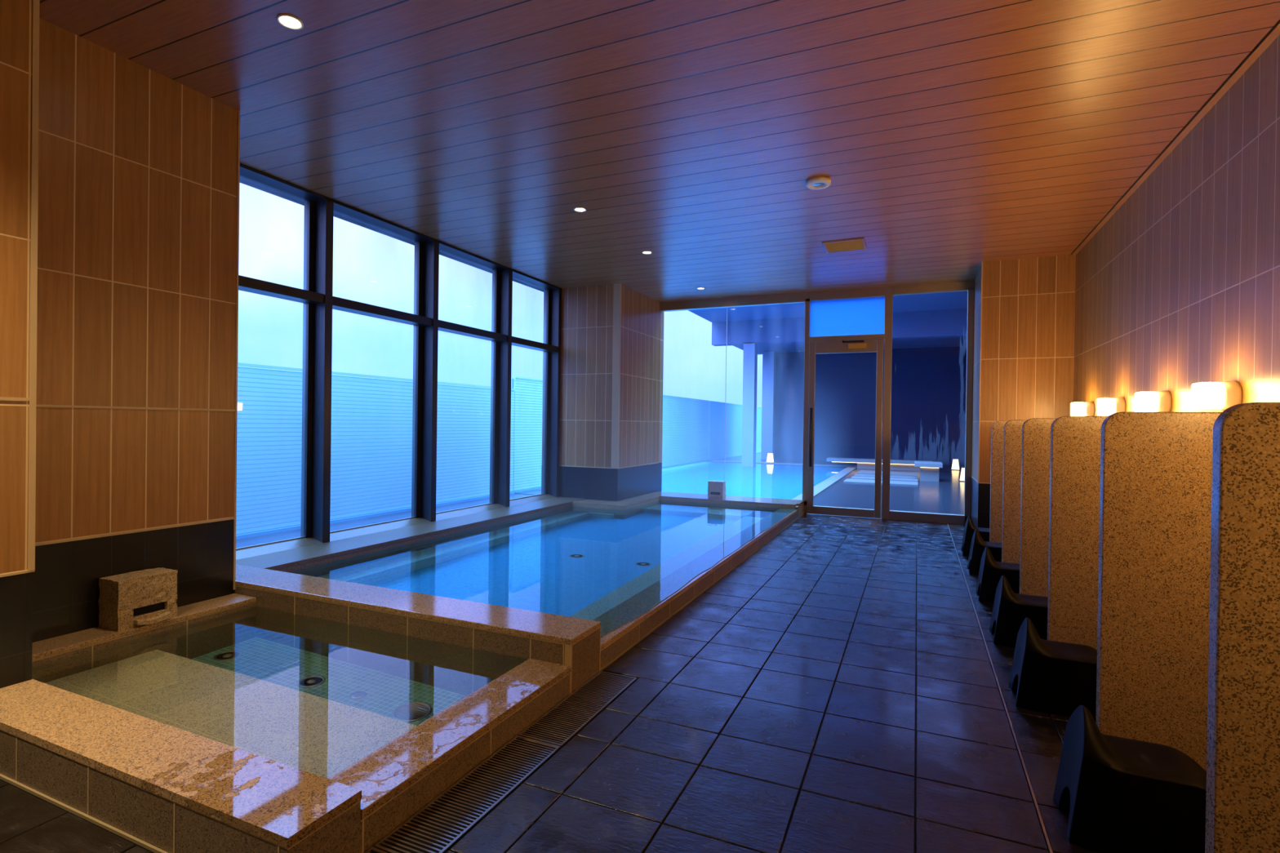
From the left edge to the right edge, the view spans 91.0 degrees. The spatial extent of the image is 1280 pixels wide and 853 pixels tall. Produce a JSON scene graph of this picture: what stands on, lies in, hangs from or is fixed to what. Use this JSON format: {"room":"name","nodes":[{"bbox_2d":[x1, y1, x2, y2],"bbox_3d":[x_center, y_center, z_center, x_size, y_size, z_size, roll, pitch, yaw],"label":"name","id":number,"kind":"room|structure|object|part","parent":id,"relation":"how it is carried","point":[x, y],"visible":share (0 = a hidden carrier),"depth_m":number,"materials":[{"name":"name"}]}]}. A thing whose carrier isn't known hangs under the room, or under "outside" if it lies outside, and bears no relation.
{"room":"spa","nodes":[
{"label":"spa","id":0,"kind":"room"},
{"bbox_2d":[0,0,32,688],"bbox_3d":[-3.379,-0.081,0.786,1.380,3.161,3.513,1,0,24],"label":"wall pier","id":1,"kind":"object","parent":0,"point":[15,15],"depth_m":2.07,"materials":[{"name":"beige tile"}]},
{"bbox_2d":[0,0,39,577],"bbox_3d":[-2.740,-0.561,0.507,0.008,2.101,3.517,1,0,24],"label":"trim","id":2,"kind":"structure","parent":1,"relation":"attached to","point":[36,3],"depth_m":2.11,"materials":[{"name":"beige"}]},
{"bbox_2d":[31,17,238,642],"bbox_3d":[-2.710,-0.084,2.899,0.900,3.161,1.118,1,0,24],"label":"wall","id":3,"kind":"structure","parent":0,"point":[138,165],"depth_m":2.79,"materials":[{"name":"brown tile"}]},
{"bbox_2d":[35,110,239,590],"bbox_3d":[-2.293,-0.390,2.716,0.006,2.456,1.120,1,0,24],"label":"trim","id":4,"kind":"structure","parent":3,"relation":"attached to","point":[238,112],"depth_m":3.21,"materials":[{"name":"beige"}]},
{"bbox_2d":[235,362,515,539],"bbox_3d":[-3.928,0.217,4.573,0.090,1.547,10.200,1,0,24],"label":"privacy fence","id":5,"kind":"object","parent":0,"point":[371,438],"visible":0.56,"depth_m":6.63,"materials":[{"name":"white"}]},
{"bbox_3d":[-3.913,-0.544,4.567,0.040,0.024,10.200,1,0,24],"label":"rail","id":6,"kind":"part","parent":5,"relation":"part of","materials":[{"name":"blue"}]},
{"bbox_2d":[240,178,543,292],"bbox_3d":[-0.106,-1.789,2.916,6.000,0.300,10.250,1,0,24],"label":"ceiling slab","id":7,"kind":"structure","parent":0,"point":[242,181],"depth_m":5.31,"materials":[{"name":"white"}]},
{"bbox_2d":[0,453,1105,852],"bbox_3d":[3.945,1.176,9.735,10.600,0.248,27.000,1,0,24],"label":"floor","id":8,"kind":"structure","parent":0,"point":[836,690],"depth_m":2.17,"materials":[{"name":"stone"}]},
{"bbox_2d":[0,593,571,852],"bbox_3d":[-1.421,1.174,2.284,1.990,0.627,1.202,1,0,24],"label":"pool edge","id":9,"kind":"object","parent":8,"relation":"in","point":[157,787],"visible":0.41,"depth_m":1.68,"materials":[{"name":"beige stone"}]},
{"bbox_2d":[97,567,177,631],"bbox_3d":[-2.192,0.753,2.760,0.175,0.210,0.236,1,0,24],"label":"spout","id":10,"kind":"object","parent":9,"relation":"on","point":[129,600],"visible":1,"depth_m":2.71,"materials":[{"name":"brown stone"}]},
{"bbox_2d":[31,606,528,778],"bbox_3d":[-1.388,0.918,2.376,1.632,0.001,1.008,1,0,24],"label":"water","id":11,"kind":"object","parent":9,"relation":"in","point":[317,696],"visible":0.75,"depth_m":2.27,"materials":[{"name":"clear liquid"}]},
{"bbox_2d":[364,847,386,852],"bbox_3d":[-0.623,1.046,1.409,0.169,0.026,0.216,1,0,24],"label":"drain grate","id":12,"kind":"object","parent":8,"relation":"in","point":[372,850],"visible":1,"depth_m":1.53,"materials":[{"name":"silver metal"}]},
{"bbox_2d":[373,735,560,852],"bbox_3d":[-0.456,1.046,1.788,0.169,0.026,0.605,1,0,24],"label":"drain grate","id":13,"kind":"object","parent":8,"relation":"in","point":[443,822],"visible":0.9,"depth_m":1.74,"materials":[{"name":"silver metal"}]},
{"bbox_2d":[234,491,804,693],"bbox_3d":[-0.432,1.154,5.506,2.781,0.699,5.492,1,0,24],"label":"pool edge","id":14,"kind":"object","parent":8,"relation":"on","point":[262,572],"visible":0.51,"depth_m":3.10,"materials":[{"name":"beige stone"}]},
{"bbox_2d":[235,163,561,550],"bbox_3d":[-1.893,-0.412,5.487,0.198,2.511,4.287,1,0,24],"label":"window","id":15,"kind":"structure","parent":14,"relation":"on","point":[318,302],"depth_m":5.46,"materials":[{"name":"black"}]},
{"bbox_3d":[-2.375,-0.388,4.497,0.055,2.460,0.048,1,0,24],"label":"sash frame","id":16,"kind":"part","parent":15,"relation":"part of","materials":[{"name":"black"}]},
{"bbox_3d":[-2.135,-0.388,5.041,0.055,2.460,1.036,1,0,24],"label":"sash frame","id":17,"kind":"part","parent":15,"relation":"part of","materials":[{"name":"black"}]},
{"bbox_3d":[-1.695,-0.387,6.038,0.055,2.460,1.040,1,0,24],"label":"sash frame","id":18,"kind":"part","parent":15,"relation":"part of","materials":[{"name":"black"}]},
{"bbox_3d":[-1.276,-0.387,6.989,0.055,2.460,0.934,1,0,24],"label":"sash frame","id":19,"kind":"part","parent":15,"relation":"part of","materials":[{"name":"black"}]},
{"bbox_2d":[288,500,795,636],"bbox_3d":[-0.257,0.907,5.301,2.281,0.001,4.768,1,0,24],"label":"water","id":20,"kind":"object","parent":14,"relation":"in","point":[610,567],"visible":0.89,"depth_m":4.28,"materials":[{"name":"blue liquid"}]},
{"bbox_2d":[707,480,725,498],"bbox_3d":[0.919,0.758,7.547,0.190,0.204,0.163,1,0,24],"label":"spout","id":21,"kind":"object","parent":14,"relation":"on","point":[716,489],"visible":1,"depth_m":7.50,"materials":[{"name":"beige stone"}]},
{"bbox_2d":[517,671,636,748],"bbox_3d":[-0.211,1.046,2.344,0.169,0.026,0.600,1,0,24],"label":"drain grate","id":22,"kind":"object","parent":8,"relation":"in","point":[563,722],"visible":0.81,"depth_m":2.29,"materials":[{"name":"silver metal"}]},
{"bbox_2d":[511,376,710,493],"bbox_3d":[0.051,0.129,13.595,0.090,1.732,9.480,1,0,24],"label":"privacy fence","id":23,"kind":"object","parent":8,"relation":"on","point":[686,422],"visible":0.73,"depth_m":9.92,"materials":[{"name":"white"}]},
{"bbox_3d":[0.068,-0.725,13.588,0.040,0.024,9.480,1,0,24],"label":"rail","id":24,"kind":"part","parent":23,"relation":"part of","materials":[{"name":"blue"}]},
{"bbox_2d":[538,460,857,500],"bbox_3d":[1.933,1.273,13.082,4.220,0.560,9.100,1,0,24],"label":"bath","id":25,"kind":"object","parent":8,"relation":"on","point":[821,486],"visible":0.11,"depth_m":12.79,"materials":[{"name":"grey stone"}]},
{"bbox_2d":[661,461,847,499],"bbox_3d":[1.911,1.007,13.036,3.810,0.001,8.700,1,0,24],"label":"water","id":26,"kind":"object","parent":25,"relation":"in","point":[775,481],"visible":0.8,"depth_m":12.33,"materials":[{"name":"blue liquid"}]},
{"bbox_2d":[742,342,757,466],"bbox_3d":[2.762,-0.526,15.826,0.290,3.150,0.290,1,0,24],"label":"column","id":27,"kind":"structure","parent":26,"relation":"in","point":[749,359],"depth_m":15.70,"materials":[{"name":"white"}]},
{"bbox_2d":[766,452,773,462],"bbox_3d":[3.558,0.848,17.174,0.178,0.289,0.178,1,0,24],"label":"lantern","id":28,"kind":"object","parent":25,"relation":"on","point":[770,455],"visible":1,"depth_m":17.11,"materials":[{"name":"white"}]},
{"bbox_2d":[708,400,761,461],"bbox_3d":[3.339,0.132,21.052,0.090,1.732,6.780,1,0,24],"label":"privacy fence","id":29,"kind":"object","parent":8,"relation":"on","point":[734,412],"visible":0.57,"depth_m":19.64,"materials":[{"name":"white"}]},
{"bbox_3d":[3.355,-0.722,21.045,0.040,0.024,6.780,1,0,24],"label":"rail","id":30,"kind":"part","parent":29,"relation":"part of","materials":[{"name":"blue"}]},
{"bbox_2d":[760,351,776,459],"bbox_3d":[3.994,-0.730,19.507,0.350,3.550,0.320,1,0,24],"label":"pier","id":31,"kind":"object","parent":8,"relation":"on","point":[768,397],"visible":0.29,"depth_m":19.37,"materials":[{"name":"blue"}]},
{"bbox_2d":[806,339,883,518],"bbox_3d":[2.353,0.022,7.243,0.814,2.020,0.116,1,0,24],"label":"door","id":32,"kind":"structure","parent":8,"relation":"on","point":[869,345],"depth_m":7.24,"materials":[{"name":"brown metal"}]},
{"bbox_3d":[1.997,0.126,7.354,0.033,0.690,0.033,1,0,24],"label":"handle","id":33,"kind":"part","parent":32,"relation":"part of","materials":[{"name":"black metal"}]},
{"bbox_2d":[808,287,884,342],"bbox_3d":[2.407,-1.296,7.289,0.855,0.606,0.080,1,0,24],"label":"window","id":34,"kind":"structure","parent":32,"relation":"on","point":[863,306],"depth_m":7.28,"materials":[{"name":"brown glass"}]},
{"bbox_3d":[2.407,-1.266,7.298,0.850,0.445,0.008,1,0,24],"label":"glass pane","id":35,"kind":"part","parent":34,"relation":"part of","materials":[{"name":"blue glass"}]},
{"bbox_3d":[2.444,-0.975,7.199,0.235,0.025,0.055,1,0,24],"label":"closer arm","id":36,"kind":"part","parent":32,"relation":"part of","materials":[{"name":"black metal"}]},
{"bbox_2d":[826,457,932,471],"bbox_3d":[5.944,0.939,15.674,2.440,0.234,0.480,1,0,24],"label":"stone bench","id":37,"kind":"object","parent":8,"relation":"on","point":[895,464],"visible":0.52,"depth_m":15.54,"materials":[{"name":"grey"}]},
{"bbox_3d":[5.945,0.863,15.673,2.440,0.082,0.480,1,0,24],"label":"seat","id":38,"kind":"part","parent":37,"relation":"part of","materials":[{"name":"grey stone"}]},
{"bbox_2d":[843,478,918,485],"bbox_3d":[4.531,1.046,11.827,1.280,0.024,0.600,1,0,24],"label":"stepping stone","id":39,"kind":"object","parent":8,"relation":"on","point":[847,480],"visible":0.89,"depth_m":11.73,"materials":[{"name":"grey"}]},
{"bbox_2d":[850,475,917,481],"bbox_3d":[4.876,1.047,12.549,1.230,0.024,0.400,1,0,24],"label":"stepping stone","id":40,"kind":"object","parent":8,"relation":"on","point":[853,477],"visible":0.89,"depth_m":12.48,"materials":[{"name":"grey"}]},
{"bbox_2d":[853,473,917,479],"bbox_3d":[5.169,1.047,13.212,1.230,0.024,0.450,1,0,24],"label":"stepping stone","id":41,"kind":"object","parent":8,"relation":"on","point":[855,474],"visible":0.8,"depth_m":13.13,"materials":[{"name":"grey"}]},
{"bbox_2d":[857,470,917,475],"bbox_3d":[5.582,1.047,14.150,1.230,0.024,0.800,1,0,24],"label":"stepping stone","id":42,"kind":"object","parent":8,"relation":"on","point":[866,472],"visible":0.84,"depth_m":14.00,"materials":[{"name":"grey"}]},
{"bbox_2d":[914,461,942,481],"bbox_3d":[5.739,0.892,12.524,0.495,0.357,0.750,1,0,24],"label":"stone table","id":43,"kind":"object","parent":8,"relation":"on","point":[929,470],"visible":1,"depth_m":12.27,"materials":[{"name":"grey"}]},
{"bbox_2d":[951,457,959,470],"bbox_3d":[7.862,0.938,15.659,0.178,0.289,0.178,1,0,24],"label":"lantern","id":44,"kind":"object","parent":8,"relation":"on","point":[955,466],"visible":1,"depth_m":15.60,"materials":[{"name":"white"}]},
{"bbox_2d":[959,466,964,481],"bbox_3d":[6.396,0.936,12.371,0.178,0.289,0.178,1,0,24],"label":"lantern","id":45,"kind":"object","parent":8,"relation":"on","point":[962,472],"visible":0.4,"depth_m":12.33,"materials":[{"name":"white"}]},
{"bbox_2d":[960,515,989,555],"bbox_3d":[2.856,0.903,5.189,0.354,0.314,0.229,1,0,24],"label":"stool","id":46,"kind":"object","parent":8,"relation":"on","point":[969,529],"visible":0.41,"depth_m":5.15,"materials":[{"name":"black plastic"}]},
{"bbox_2d":[967,528,1001,574],"bbox_3d":[2.567,0.903,4.534,0.354,0.314,0.229,1,0,24],"label":"stool","id":47,"kind":"object","parent":8,"relation":"on","point":[978,545],"visible":0.46,"depth_m":4.49,"materials":[{"name":"black plastic"}]},
{"bbox_2d":[975,546,1019,602],"bbox_3d":[2.261,0.903,3.839,0.354,0.314,0.229,1,0,24],"label":"stool","id":48,"kind":"object","parent":8,"relation":"on","point":[990,572],"visible":0.5,"depth_m":3.79,"materials":[{"name":"black plastic"}]},
{"bbox_2d":[989,421,1007,542],"bbox_3d":[3.126,0.513,4.846,0.743,1.106,0.040,1,0,24],"label":"wall","id":49,"kind":"structure","parent":8,"relation":"on","point":[997,427],"depth_m":4.96,"materials":[{"name":"stone"}]},
{"bbox_2d":[947,524,1053,852],"bbox_3d":[1.508,1.057,2.668,0.006,0.006,9.100,1,0,24],"label":"trim","id":50,"kind":"structure","parent":8,"relation":"on","point":[1047,842],"depth_m":2.14,"materials":[{"name":"silver metal"}]},
{"bbox_2d":[1001,419,1026,564],"bbox_3d":[2.807,0.512,4.123,0.743,1.106,0.040,1,0,24],"label":"wall","id":51,"kind":"structure","parent":8,"relation":"on","point":[1012,438],"depth_m":4.23,"materials":[{"name":"stone"}]},
{"bbox_2d":[989,575,1048,646],"bbox_3d":[1.929,0.903,3.086,0.354,0.314,0.229,1,0,24],"label":"stool","id":52,"kind":"object","parent":8,"relation":"on","point":[1010,609],"visible":0.6,"depth_m":3.04,"materials":[{"name":"black plastic"}]},
{"bbox_2d":[1019,417,1055,596],"bbox_3d":[2.478,0.512,3.377,0.743,1.106,0.040,1,0,24],"label":"wall","id":53,"kind":"structure","parent":8,"relation":"on","point":[1036,432],"depth_m":3.48,"materials":[{"name":"stone"}]},
{"bbox_2d":[1008,617,1097,720],"bbox_3d":[1.623,0.902,2.393,0.354,0.314,0.229,1,0,24],"label":"stool","id":54,"kind":"object","parent":8,"relation":"on","point":[1051,677],"visible":0.61,"depth_m":2.33,"materials":[{"name":"black plastic"}]},
{"bbox_2d":[1047,416,1107,649],"bbox_3d":[2.143,0.512,2.618,0.743,1.106,0.040,1,0,24],"label":"wall","id":55,"kind":"structure","parent":8,"relation":"on","point":[1075,441],"depth_m":2.71,"materials":[{"name":"stone"}]},
{"bbox_2d":[1053,705,1206,852],"bbox_3d":[1.296,0.902,1.620,0.354,0.314,0.229,1,0,24],"label":"stool","id":56,"kind":"object","parent":8,"relation":"on","point":[1120,795],"visible":0.82,"depth_m":1.56,"materials":[{"name":"black plastic"}]},
{"bbox_2d":[1095,411,1222,771],"bbox_3d":[1.808,0.511,1.858,0.743,1.106,0.040,1,0,24],"label":"wall","id":57,"kind":"structure","parent":8,"relation":"on","point":[1156,488],"depth_m":1.94,"materials":[{"name":"stone"}]},
{"bbox_2d":[1204,402,1279,852],"bbox_3d":[1.472,0.511,1.094,0.743,1.106,0.040,1,0,24],"label":"wall","id":58,"kind":"structure","parent":8,"relation":"on","point":[1242,796],"depth_m":1.21,"materials":[{"name":"stone"}]},
{"bbox_2d":[541,284,664,501],"bbox_3d":[-0.435,-0.071,7.924,1.010,3.141,1.350,1,0,24],"label":"wall pillar","id":59,"kind":"structure","parent":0,"point":[587,312],"depth_m":7.34,"materials":[{"name":"beige tile"}]},
{"bbox_2d":[560,283,657,468],"bbox_3d":[-0.329,-0.573,7.804,0.745,2.093,1.225,1,0,24],"label":"trim","id":60,"kind":"structure","parent":59,"relation":"attached to","point":[617,287],"depth_m":7.11,"materials":[{"name":"beige"}]},
{"bbox_2d":[659,292,810,514],"bbox_3d":[1.059,-0.300,7.883,2.070,2.641,0.080,1,0,24],"label":"window","id":61,"kind":"structure","parent":59,"relation":"attached to","point":[794,298],"depth_m":7.56,"materials":[{"name":"brown metal"}]},
{"bbox_2d":[39,0,1279,302],"bbox_3d":[-0.097,-1.604,2.950,5.085,0.030,10.120,1,0,24],"label":"ceiling","id":62,"kind":"structure","parent":0,"point":[950,137],"depth_m":3.18,"materials":[{"name":"brown wood"}]},
{"bbox_2d":[276,13,303,30],"bbox_3d":[-1.385,-1.603,2.489,0.094,0.007,0.094,1,0,24],"label":"recessed light","id":63,"kind":"object","parent":62,"relation":"in","point":[289,21],"visible":1,"depth_m":2.49,"materials":[{"name":"white"}]},
{"bbox_2d":[280,16,299,26],"bbox_3d":[-1.385,-1.603,2.489,0.067,0.001,0.067,1,0,24],"label":"diffuser","id":64,"kind":"object","parent":63,"relation":"attached to","point":[286,21],"depth_m":2.49,"materials":[{"name":"white plastic"}]},
{"bbox_2d":[573,207,586,212],"bbox_3d":[-0.442,-1.602,4.640,0.094,0.007,0.094,1,0,24],"label":"recessed light","id":65,"kind":"object","parent":62,"relation":"in","point":[576,209],"visible":1,"depth_m":4.64,"materials":[{"name":"white plastic"}]},
{"bbox_2d":[575,208,584,211],"bbox_3d":[-0.442,-1.602,4.640,0.067,0.001,0.067,1,0,24],"label":"diffuser","id":66,"kind":"object","parent":65,"relation":"attached to","point":[576,209],"depth_m":4.64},
{"bbox_2d":[641,250,652,253],"bbox_3d":[0.065,-1.601,5.784,0.094,0.007,0.094,1,0,24],"label":"recessed light","id":67,"kind":"object","parent":62,"relation":"in","point":[646,251],"visible":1,"depth_m":5.79,"materials":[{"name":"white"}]},
{"bbox_2d":[805,176,831,189],"bbox_3d":[1.148,-1.565,4.046,0.156,0.026,0.156,1,0,24],"label":"ceiling speaker","id":68,"kind":"object","parent":62,"relation":"attached to","point":[821,182],"visible":1,"depth_m":4.02,"materials":[{"name":"white plastic"}]},
{"bbox_2d":[812,182,824,186],"bbox_3d":[1.148,-1.559,4.046,0.080,0.006,0.080,1,0,24],"label":"grille","id":69,"kind":"object","parent":68,"relation":"attached to","point":[814,184],"depth_m":4.05,"materials":[{"name":"metal"}]},
{"bbox_2d":[822,237,866,253],"bbox_3d":[1.782,-1.573,5.472,0.340,0.008,0.340,1,0,24],"label":"ceiling vent","id":70,"kind":"object","parent":62,"relation":"in","point":[856,244],"visible":1,"depth_m":5.46,"materials":[{"name":"brown metal"}]},
{"bbox_2d":[688,291,967,354],"bbox_3d":[6.154,-2.423,12.457,10.860,0.825,12.240,1,0,24],"label":"ceiling","id":71,"kind":"structure","parent":0,"point":[933,320],"depth_m":14.73,"materials":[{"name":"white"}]},
{"bbox_2d":[774,346,966,465],"bbox_3d":[8.752,-0.655,17.781,10.350,3.550,0.400,1,0,24],"label":"wall","id":72,"kind":"structure","parent":0,"point":[928,420],"depth_m":18.41,"materials":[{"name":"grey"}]},
{"bbox_2d":[970,253,1075,528],"bbox_3d":[3.909,-0.202,6.205,1.059,2.741,0.990,1,0,24],"label":"wall","id":73,"kind":"structure","parent":0,"point":[1028,304],"depth_m":5.83,"materials":[{"name":"beige tile"}]},
{"bbox_2d":[881,280,974,524],"bbox_3d":[3.171,-0.266,6.949,0.893,2.641,0.085,1,0,24],"label":"window","id":74,"kind":"structure","parent":73,"relation":"in","point":[969,286],"depth_m":6.93,"materials":[{"name":"brown metal"}]},
{"bbox_2d":[971,262,990,484],"bbox_3d":[3.739,-0.505,6.205,0.747,2.099,0.868,1,0,24],"label":"trim","id":75,"kind":"structure","parent":73,"relation":"attached to","point":[978,482],"depth_m":5.96,"materials":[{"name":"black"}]},
{"bbox_2d":[1073,34,1279,416],"bbox_3d":[2.231,-0.208,1.476,0.315,2.761,9.300,1,0,24],"label":"wall","id":76,"kind":"structure","parent":0,"point":[1179,288],"depth_m":3.17,"materials":[{"name":"beige tile"}]},
{"bbox_2d":[1070,401,1094,416],"bbox_3d":[3.564,-0.135,5.068,0.140,0.136,0.136,1,0,24],"label":"wall lamp","id":77,"kind":"object","parent":76,"relation":"attached to","point":[1086,408],"visible":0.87,"depth_m":5.03,"materials":[{"name":"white glass"}]},
{"bbox_3d":[3.536,-0.138,5.080,0.078,0.115,0.100,1,0,24],"label":"lamp glass","id":78,"kind":"part","parent":77,"relation":"part of","materials":[{"name":"white glass"}]},
{"bbox_3d":[3.599,-0.134,5.052,0.064,0.136,0.136,1,0,24],"label":"wall plate","id":79,"kind":"part","parent":77,"relation":"part of","materials":[{"name":"beige"}]},
{"bbox_2d":[1096,396,1125,414],"bbox_3d":[3.236,-0.135,4.324,0.140,0.136,0.136,1,0,24],"label":"wall lamp","id":80,"kind":"object","parent":76,"relation":"attached to","point":[1110,406],"visible":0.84,"depth_m":4.29,"materials":[{"name":"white glass"}]},
{"bbox_3d":[3.208,-0.138,4.336,0.078,0.115,0.100,1,0,24],"label":"lamp glass","id":81,"kind":"part","parent":80,"relation":"part of","materials":[{"name":"white glass"}]},
{"bbox_3d":[3.271,-0.134,4.309,0.064,0.136,0.136,1,0,24],"label":"wall plate","id":82,"kind":"part","parent":80,"relation":"part of","materials":[{"name":"beige"}]},
{"bbox_2d":[1134,390,1172,412],"bbox_3d":[2.899,-0.135,3.558,0.140,0.136,0.136,1,0,24],"label":"wall lamp","id":83,"kind":"object","parent":76,"relation":"attached to","point":[1158,401],"visible":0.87,"depth_m":3.52,"materials":[{"name":"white glass"}]},
{"bbox_3d":[2.870,-0.138,3.571,0.078,0.115,0.100,1,0,24],"label":"lamp glass","id":84,"kind":"part","parent":83,"relation":"part of","materials":[{"name":"white glass"}]},
{"bbox_3d":[2.934,-0.135,3.543,0.064,0.136,0.136,1,0,24],"label":"wall plate","id":85,"kind":"part","parent":83,"relation":"part of","materials":[{"name":"beige"}]},
{"bbox_2d":[1071,18,1279,255],"bbox_3d":[2.061,-1.569,1.475,0.035,0.044,9.160,1,0,24],"label":"trim","id":86,"kind":"structure","parent":76,"relation":"attached to","point":[1274,32],"depth_m":3.16,"materials":[{"name":"brown wood"}]},
{"bbox_2d":[1191,380,1242,410],"bbox_3d":[2.568,-0.136,2.808,0.140,0.136,0.136,1,0,24],"label":"wall lamp","id":87,"kind":"object","parent":76,"relation":"attached to","point":[1221,396],"visible":0.92,"depth_m":2.77,"materials":[{"name":"beige glass"}]},
{"bbox_3d":[2.540,-0.139,2.820,0.078,0.115,0.100,1,0,24],"label":"lamp glass","id":88,"kind":"part","parent":87,"relation":"part of","materials":[{"name":"white glass"}]},
{"bbox_3d":[2.603,-0.135,2.792,0.064,0.136,0.136,1,0,24],"label":"wall plate","id":89,"kind":"part","parent":87,"relation":"part of","materials":[{"name":"beige"}]}
]}

